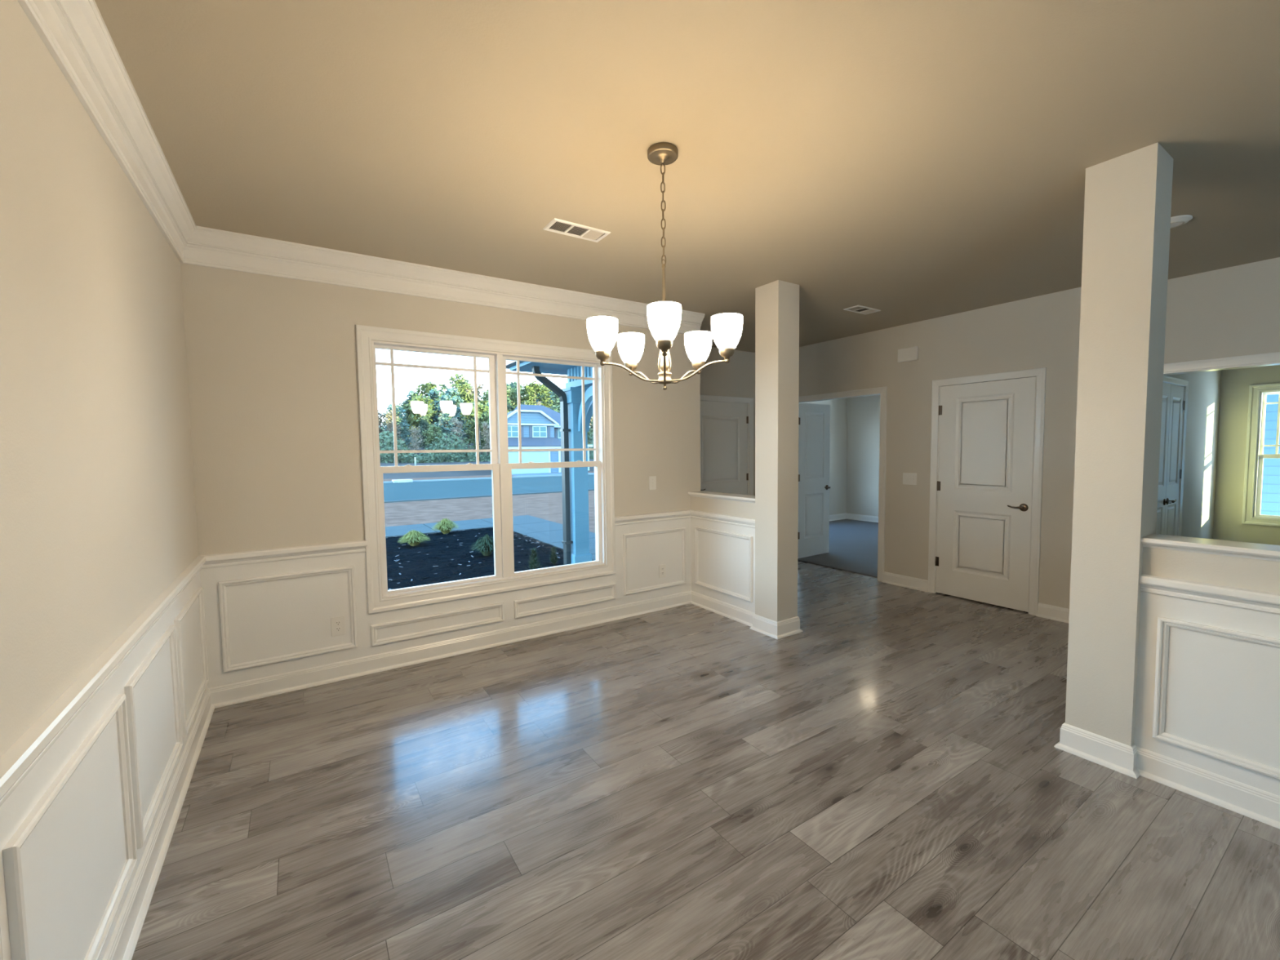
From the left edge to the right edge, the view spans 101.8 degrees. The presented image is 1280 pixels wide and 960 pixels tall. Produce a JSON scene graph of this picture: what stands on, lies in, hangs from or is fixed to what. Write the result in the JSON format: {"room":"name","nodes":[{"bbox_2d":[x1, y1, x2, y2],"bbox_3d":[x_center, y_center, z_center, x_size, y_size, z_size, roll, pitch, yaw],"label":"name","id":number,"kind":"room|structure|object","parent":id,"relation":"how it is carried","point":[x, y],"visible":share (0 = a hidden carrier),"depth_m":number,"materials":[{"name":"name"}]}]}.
{"room":"dining room","nodes":[
{"label":"dining room","id":0,"kind":"room"},
{"bbox_2d":[0,0,207,959],"bbox_3d":[-0.102,0.221,-0.876,0.153,2.817,9.300,-3,4,-33],"label":"wall","id":1,"kind":"structure","parent":0,"point":[98,519],"depth_m":1.40,"materials":[{"name":"beige paint"}]},
{"bbox_2d":[1,693,137,959],"bbox_3d":[-1.390,0.948,1.308,0.019,0.542,0.750,-3,4,-33],"label":"trim","id":2,"kind":"structure","parent":1,"relation":"attached to","point":[11,859],"depth_m":1.30,"materials":[{"name":"white paint"}]},
{"bbox_2d":[124,624,183,848],"bbox_3d":[-1.826,0.914,1.972,0.019,0.542,0.710,-3,4,-33],"label":"trim","id":3,"kind":"structure","parent":1,"relation":"attached to","point":[142,827],"depth_m":1.83,"materials":[{"name":"white paint"}]},
{"bbox_2d":[0,540,367,806],"bbox_3d":[-0.612,0.567,0.842,0.848,0.077,5.600,-3,4,-33],"label":"trim","id":4,"kind":"structure","parent":1,"relation":"attached to","point":[27,751],"depth_m":1.47,"materials":[{"name":"white paint"}]},
{"bbox_2d":[173,586,208,737],"bbox_3d":[-2.252,0.881,2.622,0.019,0.542,0.685,-3,4,-33],"label":"trim","id":5,"kind":"structure","parent":1,"relation":"attached to","point":[186,722],"depth_m":2.54,"materials":[{"name":"white paint"}]},
{"bbox_2d":[17,0,705,333],"bbox_3d":[0.549,-1.242,1.512,3.674,0.188,5.600,-3,4,-33],"label":"trim","id":6,"kind":"structure","parent":1,"relation":"attached to","point":[76,34],"depth_m":2.87,"materials":[{"name":"white paint"}]},
{"bbox_2d":[102,591,1279,959],"bbox_3d":[0.534,1.301,1.629,3.558,0.114,5.596,-3,4,-33],"label":"baseboard","id":7,"kind":"structure","parent":1,"relation":"attached to","point":[122,945],"depth_m":2.65,"materials":[{"name":"white paint"}]},
{"bbox_2d":[180,262,700,688],"bbox_3d":[-1.006,-0.053,3.992,3.685,2.817,0.153,-3,4,-33],"label":"wall","id":8,"kind":"structure","parent":0,"point":[272,363],"depth_m":3.25,"materials":[{"name":"beige paint"}]},
{"bbox_2d":[217,565,357,672],"bbox_3d":[-2.136,0.839,3.192,0.686,0.533,0.019,-3,4,-33],"label":"trim","id":9,"kind":"structure","parent":8,"relation":"attached to","point":[227,666],"depth_m":3.15,"materials":[{"name":"white paint"}]},
{"bbox_2d":[330,615,345,636],"bbox_3d":[-1.936,0.938,3.335,0.078,0.124,0.009,-3,4,-33],"label":"electrical outlet","id":10,"kind":"object","parent":8,"relation":"attached to","point":[338,623],"visible":1,"depth_m":3.33,"materials":[{"name":"white plastic"}]},
{"bbox_2d":[370,602,504,646],"bbox_3d":[-1.403,1.013,3.683,0.894,0.139,0.019,-3,4,-33],"label":"trim","id":11,"kind":"structure","parent":8,"relation":"attached to","point":[374,628],"depth_m":3.65,"materials":[{"name":"white paint"}]},
{"bbox_2d":[355,324,615,613],"bbox_3d":[-1.054,-0.097,3.947,1.886,1.876,0.172,-3,4,-33],"label":"window","id":12,"kind":"structure","parent":8,"relation":"in","point":[366,336],"depth_m":3.88,"materials":[{"name":"white paint"}]},
{"bbox_2d":[514,582,615,618],"bbox_3d":[-0.585,0.972,4.217,0.894,0.139,0.019,-3,4,-33],"label":"trim","id":13,"kind":"structure","parent":8,"relation":"attached to","point":[517,615],"depth_m":4.19,"materials":[{"name":"white paint"}]},
{"bbox_2d":[648,475,656,489],"bbox_3d":[0.115,0.026,4.634,0.076,0.120,0.017,-3,4,-33],"label":"light switch","id":14,"kind":"object","parent":8,"relation":"attached to","point":[652,479],"visible":1,"depth_m":4.63,"materials":[{"name":"white plastic"}]},
{"bbox_2d":[622,527,685,595],"bbox_3d":[0.144,0.721,4.683,0.676,0.533,0.019,-3,4,-33],"label":"trim","id":15,"kind":"structure","parent":8,"relation":"attached to","point":[626,592],"depth_m":4.66,"materials":[{"name":"white paint"}]},
{"bbox_2d":[658,564,666,577],"bbox_3d":[0.205,0.830,4.735,0.074,0.120,0.009,-3,4,-33],"label":"electrical outlet","id":16,"kind":"object","parent":8,"relation":"attached to","point":[662,568],"visible":1,"depth_m":4.73,"materials":[{"name":"white plastic"}]},
{"bbox_2d":[94,0,1279,352],"bbox_3d":[3.284,-1.518,2.844,9.970,0.140,11.950,-3,4,-33],"label":"ceiling","id":17,"kind":"structure","parent":0,"point":[908,161],"depth_m":2.03,"materials":[{"name":"beige paint"}]},
{"bbox_2d":[542,217,610,242],"bbox_3d":[-0.355,-1.406,2.936,0.346,0.008,0.157,-3,4,-33],"label":"ceiling vent","id":18,"kind":"object","parent":17,"relation":"in","point":[556,225],"visible":1,"depth_m":2.93,"materials":[{"name":"white plastic"}]},
{"bbox_2d":[586,142,742,390],"bbox_3d":[0.117,-0.879,2.214,0.637,0.987,0.612,2,4,39],"label":"chandelier","id":19,"kind":"object","parent":17,"relation":"hanging from","point":[664,317],"visible":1,"depth_m":2.11,"materials":[{"name":"white glass"}]},
{"bbox_2d":[843,305,880,314],"bbox_3d":[2.011,-1.538,4.704,0.335,0.008,0.155,-3,4,-33],"label":"ceiling vent","id":20,"kind":"object","parent":17,"relation":"in","point":[857,308],"visible":1,"depth_m":4.69,"materials":[{"name":"white plastic"}]},
{"bbox_2d":[1170,214,1192,228],"bbox_3d":[2.977,-1.436,2.910,0.162,0.025,0.162,-3,4,-33],"label":"smoke detector","id":21,"kind":"object","parent":17,"relation":"attached to","point":[1178,220],"visible":0.59,"depth_m":2.86,"materials":[{"name":"white plastic"}]},
{"bbox_2d":[131,519,1279,959],"bbox_3d":[3.305,1.298,3.001,9.700,0.132,11.650,-3,4,-33],"label":"floor","id":22,"kind":"structure","parent":0,"point":[884,778],"depth_m":2.08,"materials":[{"name":"grey wood"}]},
{"bbox_2d":[749,280,803,639],"bbox_3d":[1.073,-0.143,4.081,0.292,2.697,0.292,-3,4,-33],"label":"column","id":23,"kind":"structure","parent":22,"relation":"on","point":[775,616],"depth_m":4.00,"materials":[{"name":"beige paint"}]},
{"bbox_2d":[1053,142,1173,778],"bbox_3d":[2.186,-0.057,2.385,0.292,2.697,0.296,-3,4,-33],"label":"column","id":24,"kind":"structure","parent":22,"relation":"on","point":[1126,224],"depth_m":2.30,"materials":[{"name":"beige paint"}]},
{"bbox_2d":[690,496,755,613],"bbox_3d":[0.771,0.664,4.585,0.123,1.033,0.872,-3,4,-33],"label":"wall","id":25,"kind":"structure","parent":0,"point":[723,561],"depth_m":4.53,"materials":[{"name":"white paint"}]},
{"bbox_2d":[614,509,755,528],"bbox_3d":[0.366,0.353,4.303,0.842,0.077,0.871,-3,4,-33],"label":"trim","id":26,"kind":"structure","parent":25,"relation":"attached to","point":[664,516],"depth_m":4.57,"materials":[{"name":"white paint"}]},
{"bbox_2d":[688,490,755,502],"bbox_3d":[0.767,0.147,4.555,0.192,0.042,0.871,-3,4,-33],"label":"trim","id":27,"kind":"structure","parent":25,"relation":"on","point":[719,495],"depth_m":4.50,"materials":[{"name":"white paint"}]},
{"bbox_2d":[694,526,752,602],"bbox_3d":[0.713,0.718,4.549,0.019,0.544,0.728,-3,4,-33],"label":"trim","id":28,"kind":"structure","parent":25,"relation":"attached to","point":[749,598],"depth_m":4.49,"materials":[{"name":"white paint"}]},
{"bbox_2d":[700,346,755,495],"bbox_3d":[0.792,-0.219,6.459,2.035,2.817,0.150,-3,4,-33],"label":"wall","id":29,"kind":"structure","parent":0,"point":[736,378],"depth_m":6.56,"materials":[{"name":"beige paint"}]},
{"bbox_2d":[700,400,748,494],"bbox_3d":[1.031,0.039,6.549,0.934,2.037,0.088,-3,4,-33],"label":"door","id":30,"kind":"structure","parent":29,"relation":"in","point":[723,424],"depth_m":6.56,"materials":[{"name":"white paint"}]},
{"bbox_2d":[700,394,753,495],"bbox_3d":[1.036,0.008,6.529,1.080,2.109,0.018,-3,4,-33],"label":"trim","id":31,"kind":"structure","parent":29,"relation":"attached to","point":[708,397],"depth_m":6.75,"materials":[{"name":"white paint"}]},
{"bbox_2d":[801,398,847,515],"bbox_3d":[2.497,-0.415,9.447,3.860,2.817,0.150,-3,4,-33],"label":"wall","id":32,"kind":"structure","parent":0,"point":[838,407],"depth_m":10.29,"materials":[{"name":"beige paint"}]},
{"bbox_2d":[799,286,1081,608],"bbox_3d":[2.214,-0.284,6.251,0.120,2.697,5.190,-3,4,-33],"label":"wall","id":33,"kind":"structure","parent":0,"point":[1043,331],"depth_m":4.95,"materials":[{"name":"beige paint"}]},
{"bbox_2d":[797,403,830,558],"bbox_3d":[2.298,0.004,6.902,0.664,2.012,0.141,-3,4,-35],"label":"door","id":34,"kind":"structure","parent":33,"relation":"in","point":[814,420],"depth_m":6.89,"materials":[{"name":"white paint"}]},
{"bbox_2d":[798,386,887,582],"bbox_3d":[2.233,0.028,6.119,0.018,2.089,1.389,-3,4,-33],"label":"trim","id":35,"kind":"structure","parent":33,"relation":"attached to","point":[882,390],"depth_m":5.58,"materials":[{"name":"white paint"}]},
{"bbox_2d":[882,571,928,591],"bbox_3d":[2.750,1.053,5.395,0.030,0.114,0.478,-3,4,-33],"label":"baseboard","id":36,"kind":"structure","parent":33,"relation":"attached to","point":[917,584],"depth_m":5.38,"materials":[{"name":"white paint"}]},
{"bbox_2d":[897,346,918,362],"bbox_3d":[2.714,-1.271,5.263,0.040,0.136,0.200,-3,4,-33],"label":"door chime","id":37,"kind":"object","parent":33,"relation":"attached to","point":[911,353],"visible":1,"depth_m":5.24,"materials":[{"name":"white plastic"}]},
{"bbox_2d":[902,472,916,484],"bbox_3d":[2.756,-0.012,5.317,0.017,0.120,0.142,-3,4,-33],"label":"light switch","id":38,"kind":"object","parent":33,"relation":"attached to","point":[908,478],"visible":1,"depth_m":5.32,"materials":[{"name":"white plastic"}]},
{"bbox_2d":[935,376,1035,612],"bbox_3d":[3.124,0.120,4.764,0.088,2.018,0.788,-3,4,-33],"label":"door","id":39,"kind":"structure","parent":33,"relation":"in","point":[984,484],"depth_m":4.73,"materials":[{"name":"white paint"}]},
{"bbox_2d":[927,367,1046,615],"bbox_3d":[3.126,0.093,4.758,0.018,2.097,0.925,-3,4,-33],"label":"trim","id":40,"kind":"structure","parent":33,"relation":"attached to","point":[1041,373],"depth_m":4.45,"materials":[{"name":"white paint"}]},
{"bbox_2d":[1035,602,1069,623],"bbox_3d":[3.641,1.104,4.357,0.380,0.114,0.403,-3,4,-33],"label":"baseboard","id":41,"kind":"structure","parent":33,"relation":"attached to","point":[1044,611],"depth_m":4.33,"materials":[{"name":"white paint"}]},
{"bbox_2d":[845,364,1279,545],"bbox_3d":[7.408,-0.249,5.615,0.150,2.817,11.950,-3,4,-33],"label":"wall","id":42,"kind":"structure","parent":0,"point":[863,412],"depth_m":6.18,"materials":[{"name":"beige paint"}]},
{"bbox_2d":[829,512,878,522],"bbox_3d":[4.429,0.836,8.563,1.700,0.114,3.550,-3,4,-33],"label":"baseboard","id":43,"kind":"structure","parent":42,"relation":"attached to","point":[841,516],"depth_m":10.27,"materials":[{"name":"white paint"}]},
{"bbox_2d":[1241,382,1279,526],"bbox_3d":[7.319,-0.276,5.729,0.172,1.606,0.826,-3,4,-33],"label":"window","id":44,"kind":"structure","parent":42,"relation":"in","point":[1255,402],"depth_m":5.97,"materials":[{"name":"white paint"}]},
{"bbox_2d":[1166,370,1221,538],"bbox_3d":[5.267,-0.260,5.221,3.860,2.697,0.120,-3,4,-33],"label":"wall","id":45,"kind":"structure","parent":0,"point":[1204,387],"depth_m":5.80,"materials":[{"name":"beige paint"}]},
{"bbox_2d":[1155,382,1171,534],"bbox_3d":[4.961,0.089,4.956,0.488,2.018,0.088,-3,4,-33],"label":"door","id":46,"kind":"structure","parent":45,"relation":"in","point":[1162,501],"depth_m":5.01,"materials":[{"name":"white paint"}]},
{"bbox_2d":[1164,384,1185,535],"bbox_3d":[5.372,0.068,5.225,0.488,2.018,0.088,-3,4,-33],"label":"door","id":47,"kind":"structure","parent":45,"relation":"in","point":[1177,404],"depth_m":5.22,"materials":[{"name":"white paint"}]},
{"bbox_2d":[1163,375,1188,536],"bbox_3d":[5.167,0.049,5.088,1.110,2.097,0.018,-3,4,-33],"label":"trim","id":48,"kind":"structure","parent":45,"relation":"attached to","point":[1167,379],"depth_m":5.34,"materials":[{"name":"white paint"}]},
{"bbox_2d":[1133,546,1279,795],"bbox_3d":[2.927,0.834,1.301,0.123,1.028,2.464,-3,4,-33],"label":"wall","id":49,"kind":"structure","parent":0,"point":[1223,694],"depth_m":2.10,"materials":[{"name":"white paint"}]},
{"bbox_2d":[1139,573,1279,614],"bbox_3d":[2.859,0.503,1.239,0.034,0.077,2.464,-3,4,-33],"label":"trim","id":50,"kind":"structure","parent":49,"relation":"attached to","point":[1251,599],"depth_m":2.09,"materials":[{"name":"white paint"}]},
{"bbox_2d":[1141,533,1279,561],"bbox_3d":[2.922,0.319,1.272,0.192,0.042,2.464,-3,4,-33],"label":"trim","id":51,"kind":"structure","parent":49,"relation":"on","point":[1210,546],"depth_m":2.10,"materials":[{"name":"white paint"}]},
{"bbox_2d":[1152,616,1279,779],"bbox_3d":[2.474,0.871,1.867,0.019,0.533,0.904,-3,4,-33],"label":"trim","id":52,"kind":"structure","parent":49,"relation":"attached to","point":[1164,624],"depth_m":2.17,"materials":[{"name":"white paint"}]},
{"bbox_2d":[1164,257,1279,364],"bbox_3d":[5.740,-0.049,1.514,0.120,2.697,6.610,-3,4,-33],"label":"wall","id":53,"kind":"structure","parent":0,"point":[1233,311],"depth_m":3.71,"materials":[{"name":"beige paint"}]},
{"bbox_2d":[1163,351,1279,375],"bbox_3d":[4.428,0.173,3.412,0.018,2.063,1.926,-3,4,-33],"label":"trim","id":54,"kind":"structure","parent":53,"relation":"attached to","point":[1269,357],"depth_m":3.71,"materials":[{"name":"white paint"}]},
{"label":"outside","id":55,"kind":"structure","parent":0,"visible":0},
{"bbox_2d":[385,515,595,560],"bbox_3d":[-9.289,1.638,6.755,19.390,0.075,7.700,-3,4,-33],"label":"walkway","id":56,"kind":"structure","parent":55,"point":[549,532],"depth_m":12.70,"materials":[{"name":"concrete"}]},
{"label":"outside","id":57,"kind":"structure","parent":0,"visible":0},
{"bbox_2d":[511,471,594,475],"bbox_3d":[-7.135,-0.502,41.881,7.100,0.015,6.200,-3,4,-33],"label":"driveway","id":58,"kind":"structure","parent":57,"point":[542,473],"depth_m":41.02,"materials":[{"name":"grey concrete"}]},
{"bbox_2d":[506,404,592,474],"bbox_3d":[-10.056,-3.882,47.873,9.050,6.200,10.300,-3,4,-33],"label":"house","id":59,"kind":"structure","parent":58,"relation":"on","point":[540,425],"depth_m":43.61,"materials":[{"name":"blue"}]},
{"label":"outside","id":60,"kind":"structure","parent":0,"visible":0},
{"bbox_2d":[382,471,595,542],"bbox_3d":[12.010,-0.183,35.575,180.000,0.330,38.350,-3,4,-33],"label":"ground","id":61,"kind":"structure","parent":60,"point":[546,506],"depth_m":17.34,"materials":[{"name":"concrete"}]},
{"bbox_2d":[385,527,563,590],"bbox_3d":[-4.384,1.501,7.225,7.840,0.094,8.800,-3,4,-33],"label":"mulch bed","id":62,"kind":"object","parent":61,"relation":"on","point":[477,558],"visible":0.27,"depth_m":8.94,"materials":[{"name":"black soil"}]},
{"bbox_2d":[397,529,431,546],"bbox_3d":[-4.458,1.151,10.259,0.617,0.342,0.609,-3,4,-33],"label":"shrub","id":63,"kind":"object","parent":62,"relation":"on","point":[413,538],"visible":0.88,"depth_m":10.15,"materials":[{"name":"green plant"}]},
{"bbox_2d":[431,518,459,533],"bbox_3d":[-4.387,1.045,11.738,0.625,0.378,0.632,-3,4,-33],"label":"shrub","id":64,"kind":"object","parent":62,"relation":"on","point":[445,526],"visible":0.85,"depth_m":11.63,"materials":[{"name":"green plant"}]},
{"bbox_2d":[386,528,563,590],"bbox_3d":[-3.018,1.389,8.520,4.069,0.053,7.491,-3,4,-33],"label":"chips","id":65,"kind":"object","parent":62,"relation":"on","point":[490,529],"visible":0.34,"depth_m":9.30,"materials":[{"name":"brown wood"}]},
{"bbox_2d":[470,533,493,555],"bbox_3d":[-2.717,1.160,9.190,0.583,0.407,0.592,-3,4,-33],"label":"shrub","id":66,"kind":"object","parent":62,"relation":"on","point":[486,547],"visible":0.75,"depth_m":9.09,"materials":[{"name":"green plant"}]},
{"bbox_2d":[524,546,542,569],"bbox_3d":[-1.638,1.231,8.041,0.280,0.375,0.268,-3,4,-33],"label":"shrub","id":67,"kind":"object","parent":62,"relation":"on","point":[534,558],"visible":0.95,"depth_m":8.03,"materials":[{"name":"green plant"}]},
{"bbox_2d":[549,546,559,564],"bbox_3d":[-1.409,1.233,8.461,0.200,0.315,0.198,-3,4,-33],"label":"shrub","id":68,"kind":"object","parent":62,"relation":"on","point":[553,557],"visible":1,"depth_m":8.44,"materials":[{"name":"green plant"}]},
{"bbox_2d":[383,473,594,483],"bbox_3d":[5.170,-0.897,45.985,180.000,0.100,0.600,-3,4,-33],"label":"curb","id":69,"kind":"object","parent":61,"relation":"on","point":[454,479],"depth_m":34.89,"materials":[{"name":"grey concrete"}]},
{"bbox_2d":[384,488,594,502],"bbox_3d":[12.707,-0.289,34.501,180.000,0.050,0.300,-3,4,-33],"label":"curb","id":70,"kind":"object","parent":61,"relation":"on","point":[557,491],"depth_m":21.34,"materials":[{"name":"concrete"}]},
{"bbox_2d":[1260,394,1279,515],"bbox_3d":[13.964,-3.354,11.765,10.300,8.800,10.800,-3,4,-33],"label":"house","id":71,"kind":"structure","parent":61,"relation":"on","point":[1270,496],"depth_m":8.63,"materials":[{"name":"blue"}]},
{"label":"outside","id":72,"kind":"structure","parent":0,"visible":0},
{"bbox_2d":[379,430,594,479],"bbox_3d":[-14.849,-5.623,76.245,180.000,6.430,63.500,-3,4,-33],"label":"ground","id":73,"kind":"structure","parent":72,"point":[472,473],"depth_m":43.92,"materials":[{"name":"concrete"}]},
{"bbox_2d":[377,413,386,446],"bbox_3d":[-38.057,-6.391,76.176,2.355,7.102,3.234,1,4,25],"label":"tree","id":74,"kind":"object","parent":73,"relation":"on","point":[380,415],"visible":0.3,"depth_m":76.08,"materials":[{"name":"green plant"}]},
{"bbox_2d":[382,409,405,444],"bbox_3d":[-33.003,-5.854,69.309,3.250,6.915,2.783,-2,4,-19],"label":"tree","id":75,"kind":"object","parent":73,"relation":"on","point":[388,421],"visible":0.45,"depth_m":69.05,"materials":[{"name":"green plant"}]},
{"bbox_2d":[391,407,414,450],"bbox_3d":[-32.703,-6.232,71.191,3.085,7.412,3.128,0,4,18],"label":"tree","id":76,"kind":"object","parent":73,"relation":"on","point":[399,412],"visible":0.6,"depth_m":70.92,"materials":[{"name":"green plant"}]},
{"bbox_2d":[400,398,417,449],"bbox_3d":[-35.638,-7.783,79.559,3.210,9.412,4.317,2,5,43],"label":"tree","id":77,"kind":"object","parent":73,"relation":"on","point":[406,402],"visible":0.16,"depth_m":79.34,"materials":[{"name":"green plant"}]},
{"bbox_2d":[407,426,424,457],"bbox_3d":[-25.847,-4.042,59.888,1.882,4.479,1.852,1,4,29],"label":"tree","id":78,"kind":"object","parent":73,"relation":"on","point":[415,432],"visible":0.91,"depth_m":59.70,"materials":[{"name":"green plant"}]},
{"bbox_2d":[400,393,439,449],"bbox_3d":[-32.483,-8.048,78.855,7.232,9.985,7.045,2,4,41],"label":"tree","id":79,"kind":"object","parent":73,"relation":"on","point":[420,405],"visible":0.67,"depth_m":77.24,"materials":[{"name":"green plant"}]},
{"bbox_2d":[416,415,432,454],"bbox_3d":[-28.192,-5.407,67.964,2.577,6.146,2.569,-3,4,-31],"label":"tree","id":80,"kind":"object","parent":73,"relation":"on","point":[424,420],"visible":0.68,"depth_m":67.63,"materials":[{"name":"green plant"}]},
{"bbox_2d":[410,381,441,447],"bbox_3d":[-34.691,-9.914,85.857,7.957,12.788,8.169,-1,3,-7],"label":"tree","id":81,"kind":"object","parent":73,"relation":"on","point":[426,388],"visible":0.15,"depth_m":84.83,"materials":[{"name":"green plant"}]},
{"bbox_2d":[421,423,447,449],"bbox_3d":[-26.151,-4.688,66.152,2.868,4.924,3.278,-1,3,3],"label":"tree","id":82,"kind":"object","parent":73,"relation":"on","point":[433,428],"visible":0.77,"depth_m":65.55,"materials":[{"name":"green plant"}]},
{"bbox_2d":[426,387,443,439],"bbox_3d":[-31.380,-8.735,80.725,5.272,11.102,4.368,2,4,38],"label":"tree","id":83,"kind":"object","parent":73,"relation":"on","point":[434,393],"visible":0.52,"depth_m":79.73,"materials":[{"name":"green plant"}]},
{"bbox_2d":[434,394,462,453],"bbox_3d":[-25.772,-6.917,69.081,3.679,8.984,3.311,2,4,39],"label":"tree","id":84,"kind":"object","parent":73,"relation":"on","point":[445,399],"visible":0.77,"depth_m":68.51,"materials":[{"name":"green plant"}]},
{"bbox_2d":[437,387,469,454],"bbox_3d":[-28.087,-8.500,78.464,5.174,10.902,4.711,0,3,16],"label":"tree","id":85,"kind":"object","parent":73,"relation":"on","point":[451,392],"visible":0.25,"depth_m":77.39,"materials":[{"name":"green plant"}]},
{"bbox_2d":[433,386,479,449],"bbox_3d":[-28.656,-9.117,82.384,7.743,11.585,7.275,-3,4,-32],"label":"tree","id":86,"kind":"object","parent":73,"relation":"on","point":[465,396],"visible":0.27,"depth_m":82.02,"materials":[{"name":"green plant"}]},
{"bbox_2d":[448,417,467,453],"bbox_3d":[-23.295,-5.164,66.206,2.328,5.839,2.739,-1,3,-11],"label":"tree","id":87,"kind":"object","parent":73,"relation":"on","point":[458,424],"visible":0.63,"depth_m":66.08,"materials":[{"name":"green plant"}]},
{"bbox_2d":[433,373,484,453],"bbox_3d":[-32.092,-11.168,90.575,10.620,14.642,11.921,2,4,35],"label":"tree","id":88,"kind":"object","parent":73,"relation":"on","point":[458,382],"visible":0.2,"depth_m":89.49,"materials":[{"name":"green plant"}]},
{"bbox_2d":[447,395,472,442],"bbox_3d":[-25.775,-7.310,73.335,3.754,9.194,4.031,-3,4,-37],"label":"tree","id":89,"kind":"object","parent":73,"relation":"on","point":[456,401],"visible":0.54,"depth_m":72.70,"materials":[{"name":"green plant"}]},
{"bbox_2d":[458,400,489,454],"bbox_3d":[-22.303,-6.800,71.706,4.748,8.343,5.411,-1,3,-3],"label":"tree","id":90,"kind":"object","parent":73,"relation":"on","point":[481,409],"visible":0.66,"depth_m":70.83,"materials":[{"name":"green plant"}]},
{"bbox_2d":[479,421,489,458],"bbox_3d":[-18.779,-4.678,63.965,2.011,5.118,2.549,-4,5,-44],"label":"tree","id":91,"kind":"object","parent":73,"relation":"on","point":[487,432],"visible":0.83,"depth_m":63.74,"materials":[{"name":"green plant"}]},
{"bbox_2d":[378,430,594,463],"bbox_3d":[-18.242,-4.147,66.617,37.636,3.974,8.490,-3,4,-33],"label":"underbrush","id":92,"kind":"object","parent":73,"relation":"on","point":[433,456],"visible":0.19,"depth_m":60.34,"materials":[{"name":"green plant"}]},
{"bbox_2d":[477,389,507,412],"bbox_3d":[-24.158,-9.487,87.385,7.894,11.604,7.479,-4,5,-44],"label":"tree","id":93,"kind":"object","parent":73,"relation":"on","point":[486,395],"visible":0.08,"depth_m":85.12,"materials":[{"name":"green plant"}]},
{"bbox_2d":[506,385,524,411],"bbox_3d":[-21.442,-9.520,85.034,7.892,12.000,8.069,-1,3,-8],"label":"tree","id":94,"kind":"object","parent":73,"relation":"on","point":[510,392],"visible":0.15,"depth_m":84.66,"materials":[{"name":"green plant"}]},
{"bbox_2d":[511,380,559,411],"bbox_3d":[-17.487,-9.951,85.772,8.901,12.680,8.389,2,4,41],"label":"tree","id":95,"kind":"object","parent":73,"relation":"on","point":[532,388],"visible":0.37,"depth_m":85.08,"materials":[{"name":"green plant"}]},
{"bbox_2d":[546,391,559,413],"bbox_3d":[-14.291,-9.708,89.098,4.491,11.720,5.219,-3,4,-36],"label":"tree","id":96,"kind":"object","parent":73,"relation":"on","point":[556,402],"visible":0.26,"depth_m":87.82,"materials":[{"name":"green plant"}]},
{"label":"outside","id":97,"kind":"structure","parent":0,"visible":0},
{"bbox_3d":[0.188,1.327,7.260,2.540,0.310,1.720,-3,4,-33],"label":"floor","id":98,"kind":"structure","parent":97,"visible":0},
{"bbox_2d":[561,385,593,564],"bbox_3d":[-0.546,0.015,6.732,0.695,2.390,0.695,-3,4,-33],"label":"porch post","id":99,"kind":"object","parent":98,"relation":"on","point":[579,484],"visible":0.58,"depth_m":6.70,"materials":[{"name":"blue paint"}]},
{"bbox_2d":[531,365,573,564],"bbox_3d":[-1.122,0.017,6.653,0.465,2.961,0.173,-3,4,-33],"label":"downspout","id":100,"kind":"object","parent":99,"relation":"attached to","point":[564,430],"visible":0.72,"depth_m":6.67,"materials":[{"name":"black metal"}]},
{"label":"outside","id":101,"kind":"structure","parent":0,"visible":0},
{"bbox_2d":[506,360,592,387],"bbox_3d":[-0.076,-1.625,6.925,3.100,0.850,1.700,-3,4,-33],"label":"porch roof","id":102,"kind":"structure","parent":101,"point":[524,366],"depth_m":6.51,"materials":[{"name":"blue paint"}]},
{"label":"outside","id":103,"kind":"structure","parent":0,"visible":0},
{"bbox_2d":[383,474,594,501],"bbox_3d":[8.980,-0.562,40.182,180.000,0.020,13.300,-3,4,-33],"label":"street","id":104,"kind":"structure","parent":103,"point":[437,489],"depth_m":27.11,"materials":[{"name":"asphalt"}]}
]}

